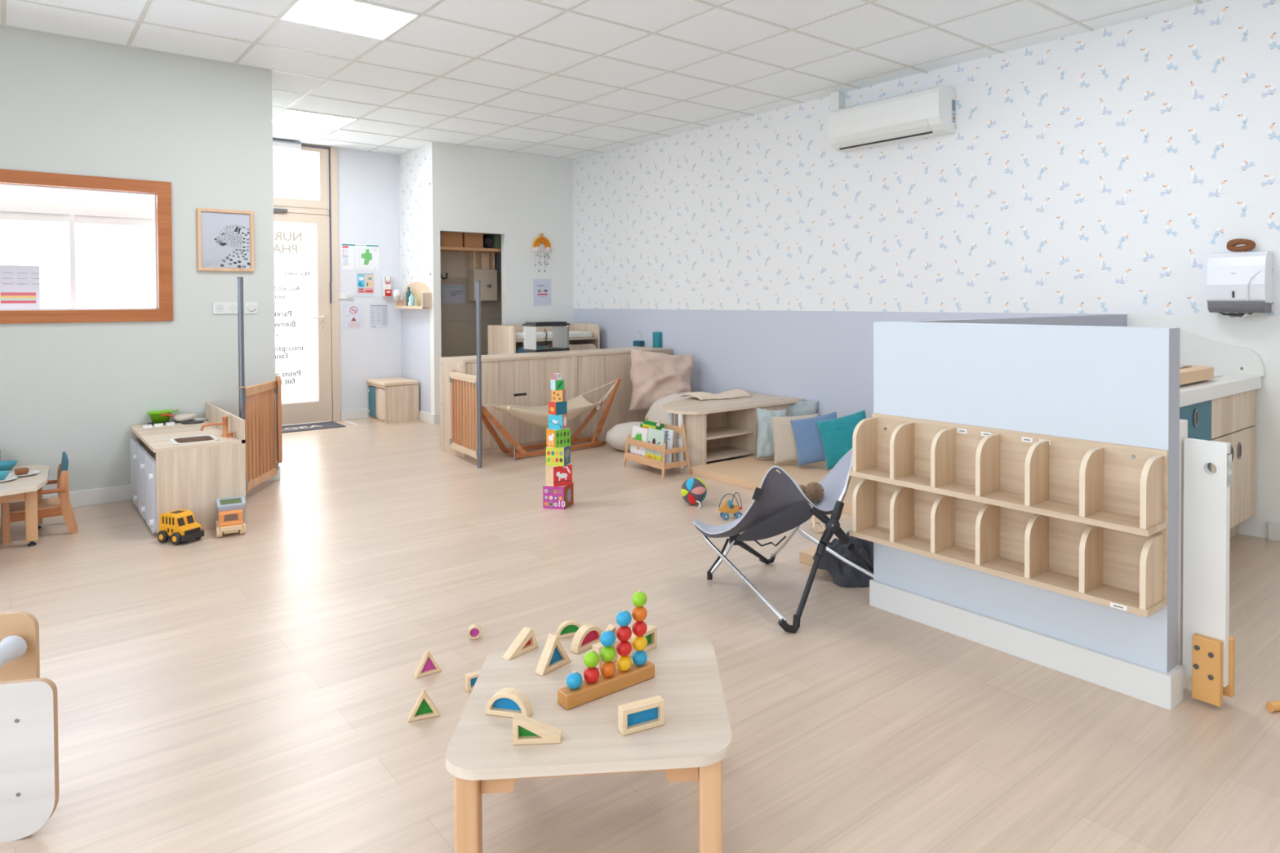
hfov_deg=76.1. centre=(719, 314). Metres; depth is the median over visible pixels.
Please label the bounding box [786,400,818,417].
cushion
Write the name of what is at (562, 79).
ceiling
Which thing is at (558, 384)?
cube
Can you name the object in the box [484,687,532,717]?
block
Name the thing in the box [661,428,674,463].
magazine
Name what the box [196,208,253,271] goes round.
framed picture
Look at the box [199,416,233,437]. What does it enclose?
tap
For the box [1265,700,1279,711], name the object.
wooden rod
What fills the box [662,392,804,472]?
shelf unit
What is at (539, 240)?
rainbow hanging
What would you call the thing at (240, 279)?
pole
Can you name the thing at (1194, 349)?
panel
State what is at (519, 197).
wall
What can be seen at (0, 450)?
chair
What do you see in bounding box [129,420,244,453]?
countertop
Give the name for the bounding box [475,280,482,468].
pole
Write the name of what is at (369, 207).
wall
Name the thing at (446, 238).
cardboard box
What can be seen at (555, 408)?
cube
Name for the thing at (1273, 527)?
baseboard
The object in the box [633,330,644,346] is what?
tissue box
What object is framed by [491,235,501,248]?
crate
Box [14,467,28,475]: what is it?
cake
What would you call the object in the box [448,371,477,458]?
safety gate
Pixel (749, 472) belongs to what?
play mat
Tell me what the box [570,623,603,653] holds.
block
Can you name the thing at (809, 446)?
cushion
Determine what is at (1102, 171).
wall
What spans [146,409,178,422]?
pan
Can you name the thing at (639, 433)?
picture book
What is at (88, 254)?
window
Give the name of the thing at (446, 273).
hook
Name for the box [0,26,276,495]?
wall
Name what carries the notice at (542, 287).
attached to the wall at (519, 197)
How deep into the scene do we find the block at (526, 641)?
2.24 m
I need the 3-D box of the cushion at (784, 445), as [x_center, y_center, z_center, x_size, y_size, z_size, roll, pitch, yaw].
[0.569,0.924,6.015,0.377,0.361,0.149,0,1,6]
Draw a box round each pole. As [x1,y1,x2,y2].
[236,276,246,501]
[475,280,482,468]
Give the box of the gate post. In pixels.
[1177,419,1187,689]
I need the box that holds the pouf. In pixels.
[605,422,643,452]
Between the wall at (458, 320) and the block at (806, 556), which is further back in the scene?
the wall at (458, 320)
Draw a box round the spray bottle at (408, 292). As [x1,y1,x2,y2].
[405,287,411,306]
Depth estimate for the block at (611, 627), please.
2.33 m
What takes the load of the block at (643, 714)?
on the table at (693, 742)
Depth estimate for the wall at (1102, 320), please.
4.27 m
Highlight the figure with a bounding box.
[656,420,660,426]
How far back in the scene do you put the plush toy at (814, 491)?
3.50 m
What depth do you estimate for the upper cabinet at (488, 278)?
9.22 m
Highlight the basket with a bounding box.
[483,235,493,248]
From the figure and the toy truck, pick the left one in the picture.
the toy truck
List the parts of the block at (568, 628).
pane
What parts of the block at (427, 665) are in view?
pane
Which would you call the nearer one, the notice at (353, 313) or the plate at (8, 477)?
the plate at (8, 477)
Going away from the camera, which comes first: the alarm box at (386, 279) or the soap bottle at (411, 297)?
the soap bottle at (411, 297)
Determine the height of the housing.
0.070 m
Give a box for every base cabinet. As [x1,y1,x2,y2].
[439,351,575,457]
[487,323,599,355]
[552,346,671,438]
[1179,389,1256,538]
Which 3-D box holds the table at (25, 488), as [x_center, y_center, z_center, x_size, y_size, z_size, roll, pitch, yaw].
[-3.941,1.056,4.191,0.776,0.335,0.906,-1,1,-41]
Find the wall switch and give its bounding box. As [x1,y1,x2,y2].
[244,302,257,313]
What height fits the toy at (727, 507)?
0.152 m
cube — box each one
[542,482,573,509]
[545,463,572,487]
[546,427,570,448]
[546,445,570,466]
[548,400,567,415]
[548,413,567,429]
[551,379,564,390]
[551,389,565,401]
[552,373,561,380]
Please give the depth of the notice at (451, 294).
9.14 m
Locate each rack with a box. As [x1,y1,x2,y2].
[622,417,691,478]
[848,413,1168,617]
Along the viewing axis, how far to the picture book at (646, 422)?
6.19 m
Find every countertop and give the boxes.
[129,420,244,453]
[1179,372,1261,407]
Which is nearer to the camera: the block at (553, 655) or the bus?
the block at (553, 655)
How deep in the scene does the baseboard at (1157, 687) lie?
2.85 m
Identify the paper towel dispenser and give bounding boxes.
[1206,250,1272,317]
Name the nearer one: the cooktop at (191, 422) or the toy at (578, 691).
the toy at (578, 691)
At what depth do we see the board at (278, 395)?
5.72 m
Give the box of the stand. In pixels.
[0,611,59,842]
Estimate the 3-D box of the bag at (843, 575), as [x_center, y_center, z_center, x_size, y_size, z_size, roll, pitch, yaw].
[0.635,1.121,3.798,0.415,0.182,0.368,-1,1,-30]
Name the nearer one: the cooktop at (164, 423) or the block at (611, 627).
the block at (611, 627)
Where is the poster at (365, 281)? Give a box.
[356,272,374,297]
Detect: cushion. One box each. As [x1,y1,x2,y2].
[629,347,693,410]
[756,408,786,457]
[770,413,817,464]
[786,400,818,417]
[790,411,836,466]
[816,409,866,470]
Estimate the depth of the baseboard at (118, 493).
5.15 m
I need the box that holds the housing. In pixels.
[272,139,301,151]
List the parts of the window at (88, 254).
pane, pane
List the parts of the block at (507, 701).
pane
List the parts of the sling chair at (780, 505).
hub plate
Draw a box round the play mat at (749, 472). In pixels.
[692,455,862,514]
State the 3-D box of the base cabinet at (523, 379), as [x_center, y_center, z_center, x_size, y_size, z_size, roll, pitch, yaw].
[-1.849,0.764,7.154,1.071,0.800,0.450,-1,1,-43]
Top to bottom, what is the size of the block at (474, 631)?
0.050 m
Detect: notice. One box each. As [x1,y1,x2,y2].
[0,265,41,309]
[343,303,363,328]
[368,303,387,328]
[441,284,465,303]
[533,278,551,306]
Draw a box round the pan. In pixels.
[160,413,197,421]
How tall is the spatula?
0.012 m
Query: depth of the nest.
7.15 m
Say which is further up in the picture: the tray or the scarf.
the tray
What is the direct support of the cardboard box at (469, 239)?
on the closet shelf at (454, 249)
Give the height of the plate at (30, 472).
0.013 m
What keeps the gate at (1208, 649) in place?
attached to the gate post
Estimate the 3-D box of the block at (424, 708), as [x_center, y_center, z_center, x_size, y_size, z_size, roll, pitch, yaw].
[-0.910,1.199,2.501,0.093,0.084,0.026,-1,1,-23]
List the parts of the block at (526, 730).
pane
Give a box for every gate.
[235,380,278,491]
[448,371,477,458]
[1182,438,1235,706]
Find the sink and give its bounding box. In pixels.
[168,434,219,444]
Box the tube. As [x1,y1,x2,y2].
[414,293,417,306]
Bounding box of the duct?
[830,90,844,111]
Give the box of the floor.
[0,417,1279,852]
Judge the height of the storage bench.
0.430 m
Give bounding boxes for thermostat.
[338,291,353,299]
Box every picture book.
[630,426,648,457]
[640,423,656,429]
[643,420,664,430]
[645,427,665,461]
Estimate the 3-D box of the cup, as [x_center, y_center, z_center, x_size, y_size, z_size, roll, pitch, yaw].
[-3.808,0.857,4.299,0.081,0.040,0.081,-1,1,-41]
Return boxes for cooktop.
[146,421,168,425]
[181,420,204,424]
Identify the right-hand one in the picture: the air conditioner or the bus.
the air conditioner
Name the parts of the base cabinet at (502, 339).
panel, panel, door, mattress, door, panel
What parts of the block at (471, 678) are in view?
pane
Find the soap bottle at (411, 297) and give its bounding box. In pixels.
[408,293,414,306]
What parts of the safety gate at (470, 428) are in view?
rail, rail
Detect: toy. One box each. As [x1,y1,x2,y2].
[557,589,654,709]
[717,492,742,519]
[798,481,824,503]
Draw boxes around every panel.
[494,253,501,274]
[1138,326,1265,376]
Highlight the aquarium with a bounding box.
[522,321,569,351]
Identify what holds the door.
in the wall at (369, 207)
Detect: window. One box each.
[0,168,173,324]
[0,194,155,308]
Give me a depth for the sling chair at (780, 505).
3.36 m
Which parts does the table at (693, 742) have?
leg, leg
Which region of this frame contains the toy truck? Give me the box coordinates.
[215,496,245,537]
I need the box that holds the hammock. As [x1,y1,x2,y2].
[475,377,621,459]
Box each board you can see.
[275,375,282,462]
[450,369,455,438]
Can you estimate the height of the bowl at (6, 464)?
0.045 m
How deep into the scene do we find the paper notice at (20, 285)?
5.16 m
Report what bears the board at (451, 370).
attached to the base cabinet at (523, 379)
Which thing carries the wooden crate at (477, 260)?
attached to the wall at (458, 320)
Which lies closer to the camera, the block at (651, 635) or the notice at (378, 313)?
the block at (651, 635)
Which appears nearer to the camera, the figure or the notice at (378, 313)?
the figure
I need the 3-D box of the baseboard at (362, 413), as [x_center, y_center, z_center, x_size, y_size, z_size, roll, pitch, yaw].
[-2.896,1.084,9.153,2.312,0.100,0.955,-1,1,-41]
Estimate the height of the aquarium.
0.277 m
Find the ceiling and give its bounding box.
[0,0,1211,159]
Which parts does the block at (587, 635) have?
pane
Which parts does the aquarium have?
lid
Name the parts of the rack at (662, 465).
leg, rail, rail, leg, rail, rail, rail, leg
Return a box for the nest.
[645,391,693,448]
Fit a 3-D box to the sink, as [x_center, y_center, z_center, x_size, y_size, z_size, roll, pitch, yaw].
[-3.029,0.767,4.686,0.222,0.094,0.272,-1,1,-41]
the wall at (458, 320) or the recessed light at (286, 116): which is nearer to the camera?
the recessed light at (286, 116)
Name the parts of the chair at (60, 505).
leg, seat, rail, armrest, armrest, leg, backrest, leg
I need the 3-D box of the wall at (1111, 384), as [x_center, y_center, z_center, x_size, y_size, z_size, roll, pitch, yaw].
[1.059,0.632,3.003,0.090,1.188,1.148,-1,1,-41]
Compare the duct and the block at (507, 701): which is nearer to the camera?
the block at (507, 701)
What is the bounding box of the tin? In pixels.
[652,332,662,347]
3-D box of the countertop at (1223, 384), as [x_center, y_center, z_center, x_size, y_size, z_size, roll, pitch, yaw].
[2.055,0.362,4.046,1.620,0.082,0.680,-1,1,-41]
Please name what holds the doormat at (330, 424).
on the floor
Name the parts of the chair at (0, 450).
leg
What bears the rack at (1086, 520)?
attached to the wall at (1111, 384)
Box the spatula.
[193,417,208,420]
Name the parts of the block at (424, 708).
pane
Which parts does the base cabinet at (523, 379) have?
panel, panel, panel, slot handle, panel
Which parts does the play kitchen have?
door, door, panel, control knob, door, control knob, control knob, panel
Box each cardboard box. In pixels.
[440,231,462,247]
[462,232,483,248]
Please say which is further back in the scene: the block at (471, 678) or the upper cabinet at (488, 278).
the upper cabinet at (488, 278)
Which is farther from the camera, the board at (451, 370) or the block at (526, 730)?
the board at (451, 370)
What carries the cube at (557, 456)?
on the cube at (555, 476)
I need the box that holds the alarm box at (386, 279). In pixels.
[382,275,391,297]
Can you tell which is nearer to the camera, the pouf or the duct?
the duct
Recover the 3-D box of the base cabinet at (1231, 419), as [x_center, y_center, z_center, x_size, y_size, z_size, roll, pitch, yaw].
[2.052,0.804,4.059,1.620,0.800,0.656,-1,1,-41]
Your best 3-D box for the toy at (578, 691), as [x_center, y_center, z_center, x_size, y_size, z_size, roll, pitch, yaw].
[-0.279,0.823,2.023,0.258,0.227,0.047,-1,1,-41]
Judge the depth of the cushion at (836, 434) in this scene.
5.76 m
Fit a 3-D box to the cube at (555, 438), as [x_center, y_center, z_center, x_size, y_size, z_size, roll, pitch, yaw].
[-1.003,0.766,5.059,0.108,0.107,0.109,-1,1,-42]
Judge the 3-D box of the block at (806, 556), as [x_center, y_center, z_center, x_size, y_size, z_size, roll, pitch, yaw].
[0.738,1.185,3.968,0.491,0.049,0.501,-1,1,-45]
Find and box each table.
[0,464,49,546]
[445,636,732,852]
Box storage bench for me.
[366,377,418,423]
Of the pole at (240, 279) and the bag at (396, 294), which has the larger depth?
the bag at (396, 294)
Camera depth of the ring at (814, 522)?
4.48 m
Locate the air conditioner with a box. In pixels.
[827,85,955,152]
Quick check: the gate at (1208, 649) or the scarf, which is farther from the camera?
the scarf
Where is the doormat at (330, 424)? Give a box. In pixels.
[281,421,346,433]
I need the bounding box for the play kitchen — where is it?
[129,401,246,537]
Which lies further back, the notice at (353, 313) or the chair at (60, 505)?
the notice at (353, 313)
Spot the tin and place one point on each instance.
(657, 336)
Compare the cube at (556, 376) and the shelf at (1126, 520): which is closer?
the shelf at (1126, 520)
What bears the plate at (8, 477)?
on the table at (25, 488)
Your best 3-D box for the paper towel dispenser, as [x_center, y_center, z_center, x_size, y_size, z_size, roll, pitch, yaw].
[2.779,-0.157,4.346,0.143,0.352,0.271,-1,1,-41]
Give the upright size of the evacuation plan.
0.285 m
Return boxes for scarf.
[678,388,752,399]
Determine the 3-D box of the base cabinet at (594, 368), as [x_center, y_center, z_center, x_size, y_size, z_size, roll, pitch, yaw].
[-1.047,0.749,7.912,1.134,0.800,0.450,-1,1,-43]
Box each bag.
[392,288,400,301]
[813,531,873,587]
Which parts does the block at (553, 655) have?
pane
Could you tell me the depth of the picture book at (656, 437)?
6.02 m
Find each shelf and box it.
[440,246,501,253]
[848,466,1166,536]
[848,525,1165,617]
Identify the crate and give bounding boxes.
[468,252,494,270]
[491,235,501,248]
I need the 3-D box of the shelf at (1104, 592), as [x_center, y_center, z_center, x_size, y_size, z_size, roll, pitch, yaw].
[0.962,0.898,2.926,0.141,0.020,1.153,-1,1,-41]
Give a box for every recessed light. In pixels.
[272,108,358,129]
[280,0,420,40]
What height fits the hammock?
0.575 m
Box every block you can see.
[407,688,439,721]
[413,648,441,678]
[465,670,480,692]
[467,623,481,639]
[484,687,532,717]
[502,626,538,660]
[512,712,562,745]
[534,633,570,675]
[555,619,581,638]
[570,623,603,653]
[591,639,617,668]
[603,623,617,638]
[617,695,664,735]
[627,624,657,657]
[799,537,838,565]
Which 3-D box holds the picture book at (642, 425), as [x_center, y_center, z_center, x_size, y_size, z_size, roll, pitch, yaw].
[-0.555,0.977,6.186,0.049,0.264,0.200,-1,1,-39]
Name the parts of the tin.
lid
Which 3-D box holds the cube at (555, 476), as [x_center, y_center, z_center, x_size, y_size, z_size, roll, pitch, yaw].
[-1.001,0.997,5.063,0.124,0.123,0.124,-1,1,-34]
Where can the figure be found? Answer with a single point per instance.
(658, 424)
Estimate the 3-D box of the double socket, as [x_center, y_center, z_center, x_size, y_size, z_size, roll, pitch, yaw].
[-3.406,-0.042,5.611,0.160,0.080,0.011,-1,1,-41]
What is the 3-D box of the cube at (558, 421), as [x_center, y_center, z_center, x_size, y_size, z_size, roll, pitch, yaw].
[-1.005,0.666,5.058,0.092,0.091,0.092,0,1,10]
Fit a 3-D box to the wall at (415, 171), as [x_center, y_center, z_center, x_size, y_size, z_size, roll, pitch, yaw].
[-3.293,-0.324,8.863,0.071,2.928,1.036,-1,1,-41]
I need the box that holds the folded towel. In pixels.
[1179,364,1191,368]
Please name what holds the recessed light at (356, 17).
in the ceiling
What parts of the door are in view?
closer arm, glass, transom sash, handle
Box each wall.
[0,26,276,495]
[337,147,401,411]
[399,142,433,413]
[430,142,573,414]
[440,233,502,357]
[573,0,1279,538]
[873,321,1180,673]
[896,314,1127,326]
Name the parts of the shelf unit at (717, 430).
post, post, panel, plate, panel, shelf, shelf, panel, panel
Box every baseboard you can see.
[0,465,279,517]
[340,408,439,424]
[869,578,1183,710]
[1267,520,1279,542]
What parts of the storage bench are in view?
panel, door, door, panel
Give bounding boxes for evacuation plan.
[342,243,379,270]
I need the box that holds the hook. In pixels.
[440,272,448,279]
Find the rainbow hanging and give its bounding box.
[532,233,551,271]
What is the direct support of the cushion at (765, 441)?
on the play mat at (749, 472)
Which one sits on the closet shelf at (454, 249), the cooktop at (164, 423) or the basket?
the basket
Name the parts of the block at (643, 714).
pane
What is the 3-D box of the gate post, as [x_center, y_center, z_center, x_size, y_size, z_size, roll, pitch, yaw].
[1.490,0.788,2.650,0.079,0.885,0.038,-1,1,-41]
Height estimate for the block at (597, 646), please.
0.056 m
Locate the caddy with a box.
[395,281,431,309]
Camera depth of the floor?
2.66 m
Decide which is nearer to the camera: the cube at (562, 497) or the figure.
the cube at (562, 497)
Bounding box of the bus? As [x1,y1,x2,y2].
[157,509,204,545]
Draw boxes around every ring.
[811,515,824,533]
[1226,238,1256,251]
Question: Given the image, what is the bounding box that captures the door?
[273,143,340,425]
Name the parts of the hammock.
post, post, post, post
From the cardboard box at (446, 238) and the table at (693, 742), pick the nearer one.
the table at (693, 742)
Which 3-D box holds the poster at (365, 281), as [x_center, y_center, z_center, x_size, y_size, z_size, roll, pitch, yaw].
[-3.878,-0.321,8.902,0.186,0.264,0.004,-1,1,-41]
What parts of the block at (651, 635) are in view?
pane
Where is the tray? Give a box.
[1179,364,1213,385]
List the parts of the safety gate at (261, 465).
rail, rail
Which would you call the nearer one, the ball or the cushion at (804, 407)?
the ball
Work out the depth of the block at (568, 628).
3.10 m
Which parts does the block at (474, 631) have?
pane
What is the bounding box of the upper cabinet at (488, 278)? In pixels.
[467,269,497,300]
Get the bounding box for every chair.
[0,449,4,530]
[1,451,77,544]
[692,448,873,633]
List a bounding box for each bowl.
[0,460,17,471]
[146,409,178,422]
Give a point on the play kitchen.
(190, 465)
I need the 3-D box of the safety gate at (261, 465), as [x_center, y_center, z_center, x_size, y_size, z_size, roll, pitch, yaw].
[-3.095,0.798,5.460,0.060,0.680,0.587,0,1,-9]
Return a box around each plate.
[0,475,17,482]
[7,470,39,476]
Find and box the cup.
[0,470,9,479]
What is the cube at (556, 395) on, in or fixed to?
on the cube at (555, 408)
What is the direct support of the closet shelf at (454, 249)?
attached to the wall at (458, 320)
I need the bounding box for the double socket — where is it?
[213,302,237,314]
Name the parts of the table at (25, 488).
leg, leg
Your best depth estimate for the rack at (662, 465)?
5.99 m
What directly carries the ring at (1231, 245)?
on the paper towel dispenser
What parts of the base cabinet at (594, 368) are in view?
panel, panel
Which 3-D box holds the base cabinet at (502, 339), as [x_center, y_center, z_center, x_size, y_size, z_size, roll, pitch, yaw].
[-1.908,0.625,8.877,1.034,1.020,0.606,-1,1,-41]
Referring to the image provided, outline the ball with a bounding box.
[680,477,706,508]
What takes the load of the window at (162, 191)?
in the wall at (68, 105)
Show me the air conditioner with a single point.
(930, 112)
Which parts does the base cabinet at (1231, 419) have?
drawer, handle, door, handle, drawer, handle, door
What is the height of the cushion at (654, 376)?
0.616 m

